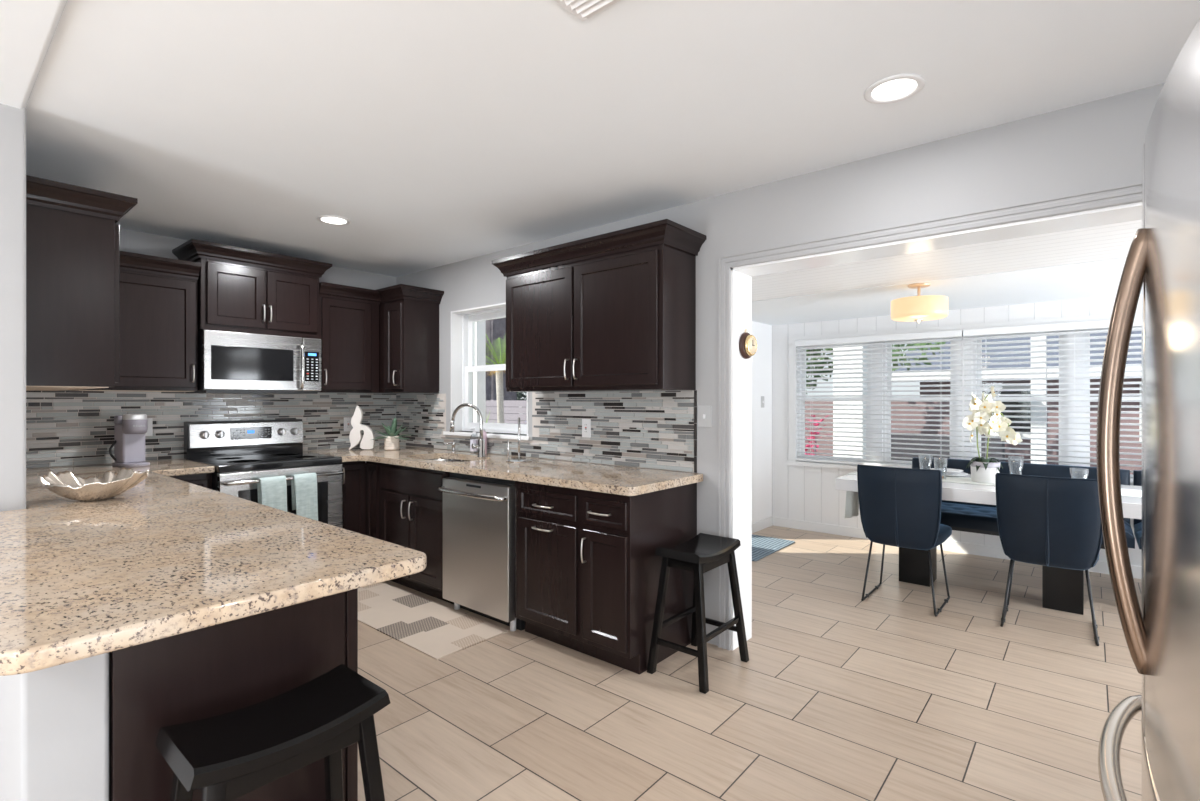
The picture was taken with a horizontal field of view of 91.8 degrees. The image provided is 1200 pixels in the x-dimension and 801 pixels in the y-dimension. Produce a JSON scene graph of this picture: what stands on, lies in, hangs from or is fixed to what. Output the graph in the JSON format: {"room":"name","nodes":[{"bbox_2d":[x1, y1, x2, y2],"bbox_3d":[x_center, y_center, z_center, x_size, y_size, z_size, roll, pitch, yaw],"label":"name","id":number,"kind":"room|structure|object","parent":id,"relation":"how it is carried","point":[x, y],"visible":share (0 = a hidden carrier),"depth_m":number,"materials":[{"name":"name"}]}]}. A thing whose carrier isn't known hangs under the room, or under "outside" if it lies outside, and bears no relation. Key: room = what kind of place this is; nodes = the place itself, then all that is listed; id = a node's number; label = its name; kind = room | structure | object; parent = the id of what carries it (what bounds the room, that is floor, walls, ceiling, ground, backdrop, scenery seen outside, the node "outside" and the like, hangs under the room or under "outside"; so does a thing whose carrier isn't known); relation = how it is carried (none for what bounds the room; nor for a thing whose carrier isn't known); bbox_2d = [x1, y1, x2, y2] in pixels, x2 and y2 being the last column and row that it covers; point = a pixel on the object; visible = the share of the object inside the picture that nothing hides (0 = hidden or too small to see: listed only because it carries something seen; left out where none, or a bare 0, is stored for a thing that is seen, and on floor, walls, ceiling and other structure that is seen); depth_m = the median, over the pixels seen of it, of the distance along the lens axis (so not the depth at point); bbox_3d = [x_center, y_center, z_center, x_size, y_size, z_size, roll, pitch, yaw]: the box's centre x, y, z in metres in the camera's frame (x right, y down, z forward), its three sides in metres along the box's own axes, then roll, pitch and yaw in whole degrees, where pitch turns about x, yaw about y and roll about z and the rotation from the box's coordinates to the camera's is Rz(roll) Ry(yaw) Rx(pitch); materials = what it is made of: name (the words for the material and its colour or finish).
{"room":"kitchen","nodes":[
{"label":"kitchen","id":0,"kind":"room"},
{"bbox_2d":[0,104,108,800],"bbox_3d":[-2.279,0.112,2.192,3.110,2.404,0.137,0,0,40],"label":"wall","id":1,"kind":"structure","parent":0,"point":[54,721],"depth_m":1.24,"materials":[{"name":"paint"}]},
{"bbox_2d":[26,175,137,390],"bbox_3d":[-2.734,-0.472,2.908,1.490,0.837,0.371,0,0,40],"label":"upper cabinet","id":2,"kind":"object","parent":1,"relation":"attached to","point":[73,233],"visible":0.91,"depth_m":2.45,"materials":[{"name":"brown wood"}]},
{"bbox_2d":[30,228,395,468],"bbox_3d":[-4.064,0.112,2.642,0.200,2.404,7.200,0,0,40],"label":"wall","id":3,"kind":"structure","parent":0,"point":[130,241],"depth_m":3.91,"materials":[{"name":"paint"}]},
{"bbox_2d":[70,251,200,391],"bbox_3d":[-2.874,-0.463,3.598,0.386,0.817,0.585,0,0,40],"label":"upper cabinet","id":4,"kind":"object","parent":3,"relation":"attached to","point":[159,295],"visible":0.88,"depth_m":3.56,"materials":[{"name":"brown wood"}]},
{"bbox_2d":[26,391,396,468],"bbox_3d":[-2.612,0.171,4.201,0.008,0.455,2.503,0,0,40],"label":"backsplash","id":5,"kind":"structure","parent":3,"relation":"attached to","point":[64,428],"depth_m":3.86,"materials":[{"name":"tile"}]},
{"bbox_2d":[145,418,152,435],"bbox_3d":[-2.957,0.177,3.782,0.010,0.116,0.072,0,0,40],"label":"wall outlet","id":6,"kind":"object","parent":5,"relation":"attached to","point":[150,420],"visible":0.35,"depth_m":3.80,"materials":[{"name":"white plastic"}]},
{"bbox_2d":[344,417,351,431],"bbox_3d":[-2.086,0.202,4.814,0.010,0.116,0.072,0,0,40],"label":"wall outlet","id":7,"kind":"object","parent":5,"relation":"attached to","point":[347,420],"visible":0.83,"depth_m":4.81,"materials":[{"name":"white plastic"}]},
{"bbox_2d":[346,420,349,428],"bbox_3d":[-2.085,0.202,4.812,0.004,0.068,0.034,0,0,40],"label":"receptacle","id":8,"kind":"object","parent":7,"relation":"attached to","point":[347,421],"depth_m":4.81,"materials":[{"name":"white plastic"}]},
{"bbox_2d":[172,239,331,338],"bbox_3d":[-2.427,-0.731,4.101,0.421,0.554,0.881,0,0,40],"label":"upper cabinet","id":9,"kind":"object","parent":3,"relation":"attached to","point":[242,290],"visible":0.96,"depth_m":3.94,"materials":[{"name":"brown wood"}]},
{"bbox_2d":[189,330,320,393],"bbox_3d":[-2.405,-0.247,4.082,0.456,0.402,0.742,0,0,40],"label":"microwave","id":10,"kind":"object","parent":9,"relation":"attached to","point":[228,362],"visible":1,"depth_m":3.93,"materials":[{"name":"silver metal"}]},
{"bbox_2d":[318,282,380,392],"bbox_3d":[-2.038,-0.465,4.590,0.386,0.813,0.489,0,0,40],"label":"upper cabinet","id":11,"kind":"object","parent":3,"relation":"attached to","point":[348,315],"visible":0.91,"depth_m":4.49,"materials":[{"name":"brown wood"}]},
{"bbox_2d":[384,436,399,449],"bbox_3d":[-1.669,0.344,4.660,0.116,0.112,0.116,0,0,40],"label":"pot","id":12,"kind":"object","parent":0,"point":[391,442],"depth_m":4.61,"materials":[{"name":"beige ceramic"}]},
{"bbox_2d":[0,0,1199,276],"bbox_3d":[-0.680,-1.139,-0.225,9.150,0.142,7.180,0,0,40],"label":"ceiling","id":13,"kind":"structure","parent":0,"point":[445,132],"depth_m":2.09,"materials":[{"name":"paint"}]},
{"bbox_2d":[316,215,350,225],"bbox_3d":[-1.611,-1.087,3.518,0.192,0.007,0.192,0,0,40],"label":"recessed light","id":14,"kind":"object","parent":13,"relation":"in","point":[327,219],"visible":1,"depth_m":3.51,"materials":[{"name":"white plastic"}]},
{"bbox_2d":[554,0,620,20],"bbox_3d":[-0.027,-1.082,1.449,0.310,0.016,0.300,0,0,40],"label":"ceiling vent","id":15,"kind":"object","parent":13,"relation":"in","point":[583,10],"visible":1,"depth_m":1.59,"materials":[{"name":"white plastic"}]},
{"bbox_2d":[864,74,924,103],"bbox_3d":[1.030,-1.087,2.036,0.192,0.007,0.192,0,0,40],"label":"recessed light","id":16,"kind":"object","parent":13,"relation":"in","point":[896,88],"visible":1,"depth_m":2.03,"materials":[{"name":"white plastic"}]},
{"bbox_2d":[358,525,1141,800],"bbox_3d":[0.310,1.374,0.949,9.150,0.120,10.250,0,0,40],"label":"floor","id":17,"kind":"structure","parent":0,"point":[838,696],"depth_m":2.54,"materials":[{"name":"stone"}]},
{"bbox_2d":[168,473,211,488],"bbox_3d":[-2.692,0.878,3.595,0.665,0.872,0.346,0,0,40],"label":"base cabinet","id":18,"kind":"object","parent":17,"relation":"on","point":[204,480],"visible":0.02,"depth_m":3.49,"materials":[{"name":"brown wood"}]},
{"bbox_2d":[109,588,357,800],"bbox_3d":[-1.796,0.878,2.269,2.488,0.872,0.597,0,0,40],"label":"base cabinet","id":19,"kind":"object","parent":17,"relation":"on","point":[207,672],"visible":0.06,"depth_m":1.39,"materials":[{"name":"brown wood"}]},
{"bbox_2d":[0,459,426,675],"bbox_3d":[-1.935,0.420,2.380,0.982,0.040,3.504,0,0,-43],"label":"countertop","id":20,"kind":"structure","parent":19,"relation":"on","point":[164,556],"depth_m":1.42,"materials":[{"name":"beige stone"}]},
{"bbox_2d":[37,467,148,500],"bbox_3d":[-2.033,0.341,2.336,0.395,0.118,0.241,0,0,0],"label":"decorative bowl","id":21,"kind":"object","parent":20,"relation":"on","point":[65,484],"visible":1,"depth_m":2.31,"materials":[{"name":"beige metal"}]},
{"bbox_2d":[109,414,149,467],"bbox_3d":[-2.846,0.243,3.516,0.213,0.314,0.161,0,0,30],"label":"coffee maker","id":22,"kind":"object","parent":20,"relation":"on","point":[130,429],"visible":1,"depth_m":3.49,"materials":[{"name":"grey plastic"}]},
{"bbox_2d":[184,419,343,527],"bbox_3d":[-2.281,0.731,3.975,0.784,1.166,0.756,0,0,40],"label":"range","id":23,"kind":"object","parent":17,"relation":"on","point":[241,452],"visible":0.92,"depth_m":3.98,"materials":[{"name":"silver metal"}]},
{"bbox_2d":[186,452,341,472],"bbox_3d":[-2.294,0.419,3.986,0.650,0.047,0.756,0,0,40],"label":"cooktop","id":24,"kind":"object","parent":23,"relation":"in","point":[233,462],"depth_m":3.87,"materials":[{"name":"black glass"}]},
{"bbox_2d":[257,475,286,511],"bbox_3d":[-2.054,0.648,3.646,0.073,0.332,0.152,0,0,40],"label":"dish towel","id":25,"kind":"object","parent":23,"relation":"hanging from","point":[272,491],"visible":0.64,"depth_m":3.63,"materials":[{"name":"green fabric"}]},
{"bbox_2d":[291,473,317,520],"bbox_3d":[-1.927,0.678,3.795,0.076,0.392,0.144,0,0,40],"label":"dish towel","id":26,"kind":"object","parent":23,"relation":"hanging from","point":[303,486],"visible":0.77,"depth_m":3.78,"materials":[{"name":"green fabric"}]},
{"bbox_2d":[156,664,390,800],"bbox_3d":[-0.734,1.010,1.333,0.323,0.609,0.440,0,0,40],"label":"stool","id":27,"kind":"object","parent":17,"relation":"on","point":[228,756],"visible":1,"depth_m":1.29,"materials":[{"name":"black paint"}]},
{"bbox_2d":[339,461,365,534],"bbox_3d":[-2.017,0.878,4.396,0.665,0.872,0.219,0,0,40],"label":"base cabinet","id":28,"kind":"object","parent":17,"relation":"on","point":[354,476],"visible":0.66,"depth_m":4.22,"materials":[{"name":"brown wood"}]},
{"bbox_2d":[366,461,453,604],"bbox_3d":[-1.181,0.878,4.184,0.990,0.872,0.645,0,0,40],"label":"base cabinet","id":29,"kind":"object","parent":17,"relation":"on","point":[404,504],"visible":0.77,"depth_m":3.90,"materials":[{"name":"brown wood"}]},
{"bbox_2d":[303,445,702,495],"bbox_3d":[-0.886,0.420,3.841,3.107,0.040,0.827,0,0,40],"label":"countertop","id":30,"kind":"structure","parent":29,"relation":"on","point":[612,479],"depth_m":3.34,"materials":[{"name":"beige stone"}]},
{"bbox_2d":[349,406,374,449],"bbox_3d":[-1.917,0.223,4.677,0.192,0.354,0.040,0,0,-8],"label":"sculpture","id":31,"kind":"object","parent":30,"relation":"on","point":[355,436],"visible":0.98,"depth_m":4.66,"materials":[{"name":"ceramic"}]},
{"bbox_2d":[372,418,412,449],"bbox_3d":[-1.677,0.269,4.665,0.330,0.261,0.314,0,0,7],"label":"agave","id":32,"kind":"object","parent":30,"relation":"on","point":[391,440],"visible":1,"depth_m":4.62,"materials":[{"name":"green plant"}]},
{"bbox_2d":[424,459,468,461],"bbox_3d":[-1.066,0.538,4.064,0.680,0.194,0.402,0,0,40],"label":"sink","id":33,"kind":"object","parent":30,"relation":"in","point":[447,460],"visible":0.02,"depth_m":4.34,"materials":[{"name":"metal"}]},
{"bbox_2d":[443,442,455,452],"bbox_3d":[-1.136,0.359,4.399,0.098,0.081,0.040,0,0,-41],"label":"soap dispenser","id":34,"kind":"object","parent":30,"relation":"on","point":[453,444],"visible":1,"depth_m":4.41,"materials":[{"name":"silver metal"}]},
{"bbox_2d":[449,403,485,456],"bbox_3d":[-0.948,0.211,4.101,0.286,0.378,0.090,0,0,16],"label":"faucet","id":35,"kind":"object","parent":30,"relation":"on","point":[480,446],"visible":1,"depth_m":4.08,"materials":[{"name":"silver metal"}]},
{"bbox_2d":[470,428,477,453],"bbox_3d":[-0.944,0.306,4.356,0.048,0.189,0.064,0,0,40],"label":"soap bottle","id":36,"kind":"object","parent":30,"relation":"on","point":[472,441],"visible":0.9,"depth_m":4.34,"materials":[{"name":"clear glass"}]},
{"bbox_2d":[483,428,486,453],"bbox_3d":[-0.862,0.305,4.298,0.044,0.190,0.058,0,0,40],"label":"soap bottle","id":37,"kind":"object","parent":30,"relation":"on","point":[484,432],"visible":0.46,"depth_m":4.29,"materials":[{"name":"white plastic"}]},
{"bbox_2d":[506,418,531,462],"bbox_3d":[-0.529,0.258,3.801,0.170,0.285,0.170,0,0,40],"label":"paper towel holder","id":38,"kind":"object","parent":30,"relation":"on","point":[517,460],"visible":1,"depth_m":3.79,"materials":[{"name":"silver metal"}]},
{"bbox_2d":[358,582,507,659],"bbox_3d":[-1.233,1.310,3.587,1.470,0.008,0.470,0,0,40],"label":"kitchen mat","id":39,"kind":"object","parent":17,"relation":"on","point":[433,629],"visible":0.75,"depth_m":3.41,"materials":[{"name":"beige plastic"}]},
{"bbox_2d":[438,472,524,630],"bbox_3d":[-0.573,0.880,3.635,0.628,0.868,0.680,0,0,40],"label":"dishwasher","id":40,"kind":"object","parent":17,"relation":"on","point":[479,511],"visible":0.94,"depth_m":3.38,"materials":[{"name":"silver metal"}]},
{"bbox_2d":[515,481,696,674],"bbox_3d":[0.011,0.878,3.190,0.807,0.872,0.661,0,0,40],"label":"base cabinet","id":41,"kind":"object","parent":17,"relation":"on","point":[588,567],"visible":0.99,"depth_m":2.93,"materials":[{"name":"brown wood"}]},
{"bbox_2d":[647,533,748,693],"bbox_3d":[0.489,1.010,2.865,0.323,0.609,0.440,0,0,40],"label":"stool","id":42,"kind":"object","parent":17,"relation":"on","point":[703,553],"visible":1,"depth_m":2.79,"materials":[{"name":"black paint"}]},
{"bbox_2d":[752,534,794,560],"bbox_3d":[1.360,1.308,5.184,0.455,0.012,0.840,0,0,40],"label":"door mat","id":43,"kind":"object","parent":17,"relation":"on","point":[762,546],"visible":0.48,"depth_m":5.20,"materials":[{"name":"blue fabric"}]},
{"bbox_2d":[857,464,951,616],"bbox_3d":[1.999,0.867,3.805,0.481,0.893,0.522,0,0,40],"label":"dining chair","id":44,"kind":"object","parent":17,"relation":"on","point":[899,507],"visible":1,"depth_m":3.62,"materials":[{"name":"blue fabric"}]},
{"bbox_2d":[835,474,1141,614],"bbox_3d":[2.591,0.934,3.918,1.670,0.760,0.890,0,0,40],"label":"dining table","id":45,"kind":"object","parent":17,"relation":"on","point":[1062,588],"visible":0.38,"depth_m":3.64,"materials":[{"name":"white paint"}]},
{"bbox_2d":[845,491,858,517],"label":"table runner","id":46,"kind":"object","parent":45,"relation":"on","point":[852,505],"depth_m":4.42,"materials":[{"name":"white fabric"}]},
{"bbox_2d":[918,454,932,469],"bbox_3d":[2.474,0.486,4.415,0.096,0.135,0.096,0,0,40],"label":"drinking glass","id":47,"kind":"object","parent":45,"relation":"on","point":[931,457],"visible":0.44,"depth_m":4.39,"materials":[{"name":"clear"}]},
{"bbox_2d":[942,472,968,476],"bbox_3d":[2.534,0.542,4.246,0.270,0.022,0.270,0,0,40],"label":"dinner plate","id":48,"kind":"object","parent":45,"relation":"on","point":[958,474],"visible":0.49,"depth_m":4.20,"materials":[{"name":"white ceramic"}]},
{"bbox_2d":[931,468,962,473],"bbox_3d":[2.534,0.520,4.246,0.210,0.022,0.210,0,0,40],"label":"dinner plate","id":49,"kind":"object","parent":48,"relation":"on","point":[949,470],"visible":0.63,"depth_m":4.26,"materials":[{"name":"white ceramic"}]},
{"bbox_2d":[942,476,994,485],"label":"table runner","id":50,"kind":"object","parent":45,"relation":"on","point":[966,480],"depth_m":3.97,"materials":[{"name":"white fabric"}]},
{"bbox_2d":[934,457,947,477],"bbox_3d":[2.371,0.478,4.044,0.084,0.150,0.084,0,0,40],"label":"drinking glass","id":51,"kind":"object","parent":50,"relation":"on","point":[934,457],"visible":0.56,"depth_m":4.02,"materials":[{"name":"white"}]},
{"bbox_2d":[963,386,1022,482],"bbox_3d":[2.611,0.229,3.919,0.355,0.644,0.206,0,0,-5],"label":"potted orchid","id":52,"kind":"object","parent":50,"relation":"on","point":[983,470],"visible":1,"depth_m":3.88,"materials":[{"name":"white ceramic"}]},
{"bbox_2d":[1008,456,1023,474],"bbox_3d":[2.937,0.476,4.103,0.092,0.155,0.092,0,0,40],"label":"drinking glass","id":53,"kind":"object","parent":45,"relation":"on","point":[1022,457],"visible":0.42,"depth_m":4.08,"materials":[{"name":"white"}]},
{"bbox_2d":[1070,468,1088,478],"bbox_3d":[3.201,0.506,3.881,0.100,0.095,0.100,0,0,40],"label":"drinking glass","id":54,"kind":"object","parent":45,"relation":"on","point":[1087,470],"visible":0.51,"depth_m":3.84,"materials":[{"name":"clear glass"}]},
{"bbox_2d":[1121,489,1141,496],"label":"table runner","id":55,"kind":"object","parent":45,"relation":"on","point":[1124,492],"depth_m":3.42,"materials":[{"name":"white fabric"}]},
{"bbox_2d":[912,457,1134,548],"bbox_3d":[3.034,0.901,4.335,1.380,0.825,0.679,0,0,40],"label":"bench","id":56,"kind":"object","parent":17,"relation":"on","point":[960,516],"visible":0.26,"depth_m":4.32,"materials":[{"name":"blue fabric"}]},
{"bbox_2d":[995,473,1102,645],"bbox_3d":[2.610,0.867,3.382,0.481,0.893,0.522,0,0,39],"label":"dining chair","id":57,"kind":"object","parent":17,"relation":"on","point":[1045,521],"visible":0.9,"depth_m":3.19,"materials":[{"name":"blue fabric"}]},
{"bbox_2d":[1133,470,1141,587],"bbox_3d":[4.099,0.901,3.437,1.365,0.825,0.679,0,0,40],"label":"dining chair","id":58,"kind":"object","parent":17,"relation":"on","point":[1137,474],"visible":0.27,"depth_m":4.02,"materials":[{"name":"blue fabric"}]},
{"bbox_2d":[1096,17,1199,800],"bbox_3d":[1.219,0.420,0.771,0.851,1.787,0.910,0,0,40],"label":"refrigerator","id":59,"kind":"object","parent":17,"relation":"on","point":[1163,258],"visible":1,"depth_m":0.82,"materials":[{"name":"metal"}]},
{"bbox_2d":[752,321,771,523],"bbox_3d":[0.896,0.114,5.150,0.160,2.400,3.040,0,0,40],"label":"wall","id":60,"kind":"structure","parent":0,"point":[762,359],"depth_m":5.93,"materials":[{"name":"white paint"}]},
{"bbox_2d":[752,517,772,532],"bbox_3d":[0.893,1.269,5.012,0.014,0.090,2.825,0,0,40],"label":"baseboard","id":61,"kind":"structure","parent":60,"relation":"attached to","point":[757,526],"depth_m":5.90,"materials":[{"name":"white paint"}]},
{"bbox_2d":[761,396,763,407],"bbox_3d":[1.661,0.019,5.924,0.012,0.116,0.072,0,0,40],"label":"light switch","id":62,"kind":"object","parent":60,"relation":"attached to","point":[762,397],"visible":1,"depth_m":5.92,"materials":[{"name":"white plastic"}]},
{"bbox_2d":[752,257,1141,325],"bbox_3d":[3.583,-0.934,3.749,5.755,0.304,1.719,0,0,40],"label":"ceiling","id":63,"kind":"structure","parent":60,"relation":"in","point":[1101,278],"depth_m":4.27,"materials":[{"name":"paint"}]},
{"bbox_2d":[891,282,947,322],"bbox_3d":[2.160,-0.652,3.934,0.342,0.260,0.342,0,0,40],"label":"ceiling lamp","id":64,"kind":"object","parent":63,"relation":"attached to","point":[918,308],"visible":1,"depth_m":3.81,"materials":[{"name":"beige metal"}]},
{"bbox_2d":[772,294,1141,565],"bbox_3d":[3.969,0.264,4.361,5.555,2.100,0.205,0,0,40],"label":"wall","id":65,"kind":"structure","parent":60,"relation":"in","point":[804,493],"depth_m":5.56,"materials":[{"name":"white"}]},
{"bbox_2d":[798,343,871,462],"bbox_3d":[2.328,0.011,5.755,0.720,1.215,0.090,0,0,40],"label":"window","id":66,"kind":"structure","parent":65,"relation":"attached to","point":[868,356],"depth_m":5.76,"materials":[{"name":"white plastic"}]},
{"bbox_2d":[795,330,962,467],"bbox_3d":[2.545,0.006,5.438,1.450,1.209,0.065,0,0,40],"label":"window blind","id":67,"kind":"object","parent":65,"relation":"attached to","point":[953,333],"visible":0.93,"depth_m":5.38,"materials":[{"name":"white plastic"}]},
{"bbox_2d":[883,337,956,464],"bbox_3d":[2.901,0.011,5.271,0.600,1.215,0.090,0,0,40],"label":"window","id":68,"kind":"structure","parent":65,"relation":"attached to","point":[951,342],"depth_m":5.34,"materials":[{"name":"white plastic"}]},
{"bbox_2d":[772,516,1141,578],"bbox_3d":[3.927,1.269,4.311,5.555,0.090,0.015,0,0,40],"label":"baseboard","id":69,"kind":"structure","parent":65,"relation":"attached to","point":[954,546],"depth_m":5.06,"materials":[{"name":"white paint"}]},
{"bbox_2d":[972,331,1067,464],"bbox_3d":[3.459,0.011,4.801,0.640,1.215,0.090,0,0,40],"label":"window","id":70,"kind":"structure","parent":65,"relation":"attached to","point":[1060,336],"depth_m":4.63,"materials":[{"name":"white plastic"}]},
{"bbox_2d":[963,318,1141,482],"bbox_3d":[3.669,0.006,4.490,1.470,1.209,0.065,0,0,40],"label":"window blind","id":71,"kind":"object","parent":65,"relation":"attached to","point":[1103,324],"visible":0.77,"depth_m":4.59,"materials":[{"name":"white plastic"}]},
{"bbox_2d":[1080,326,1141,479],"bbox_3d":[4.029,0.011,4.320,0.710,1.215,0.090,0,0,40],"label":"window","id":72,"kind":"structure","parent":65,"relation":"attached to","point":[1081,335],"depth_m":4.50,"materials":[{"name":"white plastic"}]},
{"bbox_2d":[396,83,1164,645],"bbox_3d":[1.667,0.112,2.372,8.910,2.404,0.215,0,0,40],"label":"wall","id":73,"kind":"structure","parent":0,"point":[1098,144],"depth_m":2.66,"materials":[{"name":"paint"}]},
{"bbox_2d":[377,284,443,392],"bbox_3d":[-1.658,-0.469,4.782,0.716,0.823,0.386,0,0,40],"label":"upper cabinet","id":74,"kind":"object","parent":73,"relation":"attached to","point":[408,314],"visible":0.92,"depth_m":4.60,"materials":[{"name":"brown wood"}]},
{"bbox_2d":[443,431,531,439],"bbox_3d":[-0.832,0.264,4.381,1.000,0.030,0.135,0,0,40],"label":"trim","id":75,"kind":"structure","parent":73,"relation":"attached to","point":[455,433],"depth_m":4.28,"materials":[{"name":"white paint"}]},
{"bbox_2d":[451,303,527,435],"bbox_3d":[-0.814,-0.229,4.386,0.900,0.955,0.104,0,0,40],"label":"trim","id":76,"kind":"structure","parent":73,"relation":"attached to","point":[456,316],"depth_m":4.66,"materials":[{"name":"white paint"}]},
{"bbox_2d":[462,308,526,433],"bbox_3d":[-0.752,-0.229,4.460,0.900,0.955,0.090,0,0,40],"label":"window","id":77,"kind":"structure","parent":73,"relation":"in","point":[468,320],"depth_m":4.68,"materials":[{"name":"white plastic"}]},
{"bbox_2d":[396,391,693,471],"bbox_3d":[-0.643,0.173,4.173,3.037,0.450,0.008,0,0,40],"label":"backsplash","id":78,"kind":"structure","parent":73,"relation":"attached to","point":[643,429],"depth_m":3.65,"materials":[{"name":"tile"}]},
{"bbox_2d":[582,419,590,436],"bbox_3d":[-0.088,0.179,3.695,0.072,0.116,0.010,0,0,40],"label":"wall outlet","id":79,"kind":"object","parent":78,"relation":"attached to","point":[586,423],"visible":1,"depth_m":3.69,"materials":[{"name":"white plastic"}]},
{"bbox_2d":[584,423,587,433],"bbox_3d":[-0.089,0.179,3.693,0.034,0.068,0.004,0,0,40],"label":"receptacle","id":80,"kind":"object","parent":79,"relation":"attached to","point":[585,424],"depth_m":3.69,"materials":[{"name":"white plastic"}]},
{"bbox_2d":[492,219,706,391],"bbox_3d":[-0.058,-0.472,3.433,1.337,0.837,0.386,0,0,40],"label":"upper cabinet","id":81,"kind":"object","parent":73,"relation":"attached to","point":[615,310],"visible":1,"depth_m":3.17,"materials":[{"name":"brown wood"}]},
{"bbox_2d":[694,390,696,472],"bbox_3d":[0.524,0.173,3.188,0.013,0.450,0.010,0,0,40],"label":"tile","id":82,"kind":"structure","parent":73,"relation":"attached to","point":[695,391],"depth_m":3.18,"materials":[{"name":"grey glass"}]},
{"bbox_2d":[698,406,711,426],"bbox_3d":[0.567,0.089,3.151,0.085,0.116,0.012,0,0,40],"label":"light switch","id":83,"kind":"object","parent":73,"relation":"attached to","point":[704,412],"visible":1,"depth_m":3.15,"materials":[{"name":"white plastic"}]},
{"bbox_2d":[739,329,756,358],"bbox_3d":[0.804,-0.303,3.135,0.048,0.162,0.144,0,0,40],"label":"round clock","id":84,"kind":"object","parent":73,"relation":"attached to","point":[747,342],"visible":1,"depth_m":3.10,"materials":[{"name":"brown wood"}]},
{"bbox_2d":[718,181,1141,649],"bbox_3d":[1.693,0.310,2.351,2.443,2.008,0.221,0,0,40],"label":"trim","id":85,"kind":"structure","parent":73,"relation":"attached to","point":[741,277],"depth_m":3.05,"materials":[{"name":"white paint"}]},
{"bbox_2d":[752,220,1141,300],"bbox_3d":[2.603,-0.936,2.587,5.755,0.300,1.321,0,0,40],"label":"ceiling","id":86,"kind":"structure","parent":0,"point":[1110,241],"depth_m":3.32,"materials":[{"name":"white paint"}]},
{"bbox_3d":[1.380,1.534,17.149,60.000,0.160,52.000,0,0,40],"label":"ground","id":87,"kind":"structure","parent":0,"visible":0},
{"bbox_2d":[473,320,485,422],"bbox_3d":[-1.335,0.104,6.359,0.180,2.700,0.180,0,0,40],"label":"porch post","id":88,"kind":"object","parent":87,"relation":"on","point":[479,378],"visible":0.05,"depth_m":6.31,"materials":[{"name":"white paint"}]},
{"bbox_2d":[486,334,505,422],"bbox_3d":[-2.014,-0.037,11.779,1.672,2.988,1.859,0,0,16],"label":"palm tree","id":89,"kind":"object","parent":87,"relation":"on","point":[499,374],"visible":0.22,"depth_m":11.59,"materials":[{"name":"green plant"}]},
{"bbox_2d":[486,318,513,419],"bbox_3d":[-2.878,-2.573,16.309,1.965,8.054,1.992,0,0,40],"label":"oak tree","id":90,"kind":"object","parent":87,"relation":"on","point":[495,328],"visible":0.02,"depth_m":15.97,"materials":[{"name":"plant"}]},
{"bbox_2d":[486,400,526,423],"bbox_3d":[-2.637,0.724,14.324,10.500,1.460,0.140,0,0,40],"label":"fence","id":91,"kind":"object","parent":87,"relation":"on","point":[519,407],"visible":0.09,"depth_m":13.80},
{"bbox_2d":[512,392,517,420],"bbox_3d":[-3.093,-2.581,18.846,1.914,8.069,1.995,0,0,40],"label":"oak tree","id":92,"kind":"object","parent":87,"relation":"on","point":[514,393],"visible":0.02,"depth_m":18.66,"materials":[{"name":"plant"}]},
{"bbox_2d":[516,392,526,420],"bbox_3d":[-2.978,-0.367,22.404,12.816,4.265,3.297,0,0,42],"label":"hedge","id":93,"kind":"object","parent":87,"relation":"on","point":[520,395],"visible":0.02,"depth_m":21.74,"materials":[{"name":"green plant"}]},
{"bbox_2d":[805,441,815,454],"bbox_3d":[2.744,0.997,7.793,0.490,0.916,0.584,0,0,12],"label":"ti plant","id":94,"kind":"object","parent":87,"relation":"on","point":[808,446],"visible":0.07,"depth_m":7.80,"materials":[{"name":"pink plant"}]},
{"bbox_2d":[805,415,828,454],"bbox_3d":[3.044,0.826,8.191,0.490,1.258,0.571,0,0,-16],"label":"ti plant","id":95,"kind":"object","parent":87,"relation":"on","point":[814,420],"visible":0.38,"depth_m":8.18,"materials":[{"name":"pink plant"}]},
{"bbox_2d":[806,348,832,393],"bbox_3d":[4.094,-0.293,12.916,2.580,3.517,2.542,0,0,40],"label":"tree","id":96,"kind":"object","parent":87,"relation":"on","point":[826,349],"visible":0.07,"depth_m":12.34,"materials":[{"name":"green plant"}]},
{"bbox_2d":[833,346,866,457],"bbox_3d":[3.141,0.079,6.835,0.670,2.750,0.340,0,0,40],"label":"patio column","id":97,"kind":"structure","parent":87,"relation":"on","point":[862,347],"depth_m":6.80,"materials":[{"name":"white paint"}]},
{"bbox_2d":[805,401,988,455],"bbox_3d":[3.764,0.704,10.823,5.800,1.500,0.200,0,0,40],"label":"wall","id":98,"kind":"structure","parent":87,"relation":"on","point":[806,402],"depth_m":9.65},
{"bbox_2d":[892,342,945,370],"bbox_3d":[4.536,0.045,9.121,1.555,2.825,1.521,0,0,40],"label":"tree","id":99,"kind":"object","parent":87,"relation":"on","point":[938,343],"visible":0.11,"depth_m":8.77,"materials":[{"name":"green plant"}]},
{"bbox_2d":[891,433,1005,461],"bbox_3d":[4.614,0.979,8.418,2.020,0.950,0.820,0,0,40],"label":"sofa","id":100,"kind":"object","parent":87,"relation":"on","point":[892,436],"visible":0.07,"depth_m":8.55,"materials":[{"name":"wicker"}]},
{"bbox_2d":[892,331,1141,474],"bbox_3d":[11.524,-0.221,9.400,10.900,3.350,6.970,0,0,40],"label":"neighbor house","id":101,"kind":"object","parent":87,"relation":"on","point":[1128,462],"visible":0.02,"depth_m":9.26,"materials":[{"name":"white paint"}]},
{"bbox_2d":[1031,336,1046,463],"bbox_3d":[4.950,0.079,6.552,0.200,2.750,0.200,0,0,40],"label":"patio post","id":102,"kind":"object","parent":87,"relation":"on","point":[1039,337],"visible":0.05,"depth_m":6.49,"materials":[{"name":"white paint"}]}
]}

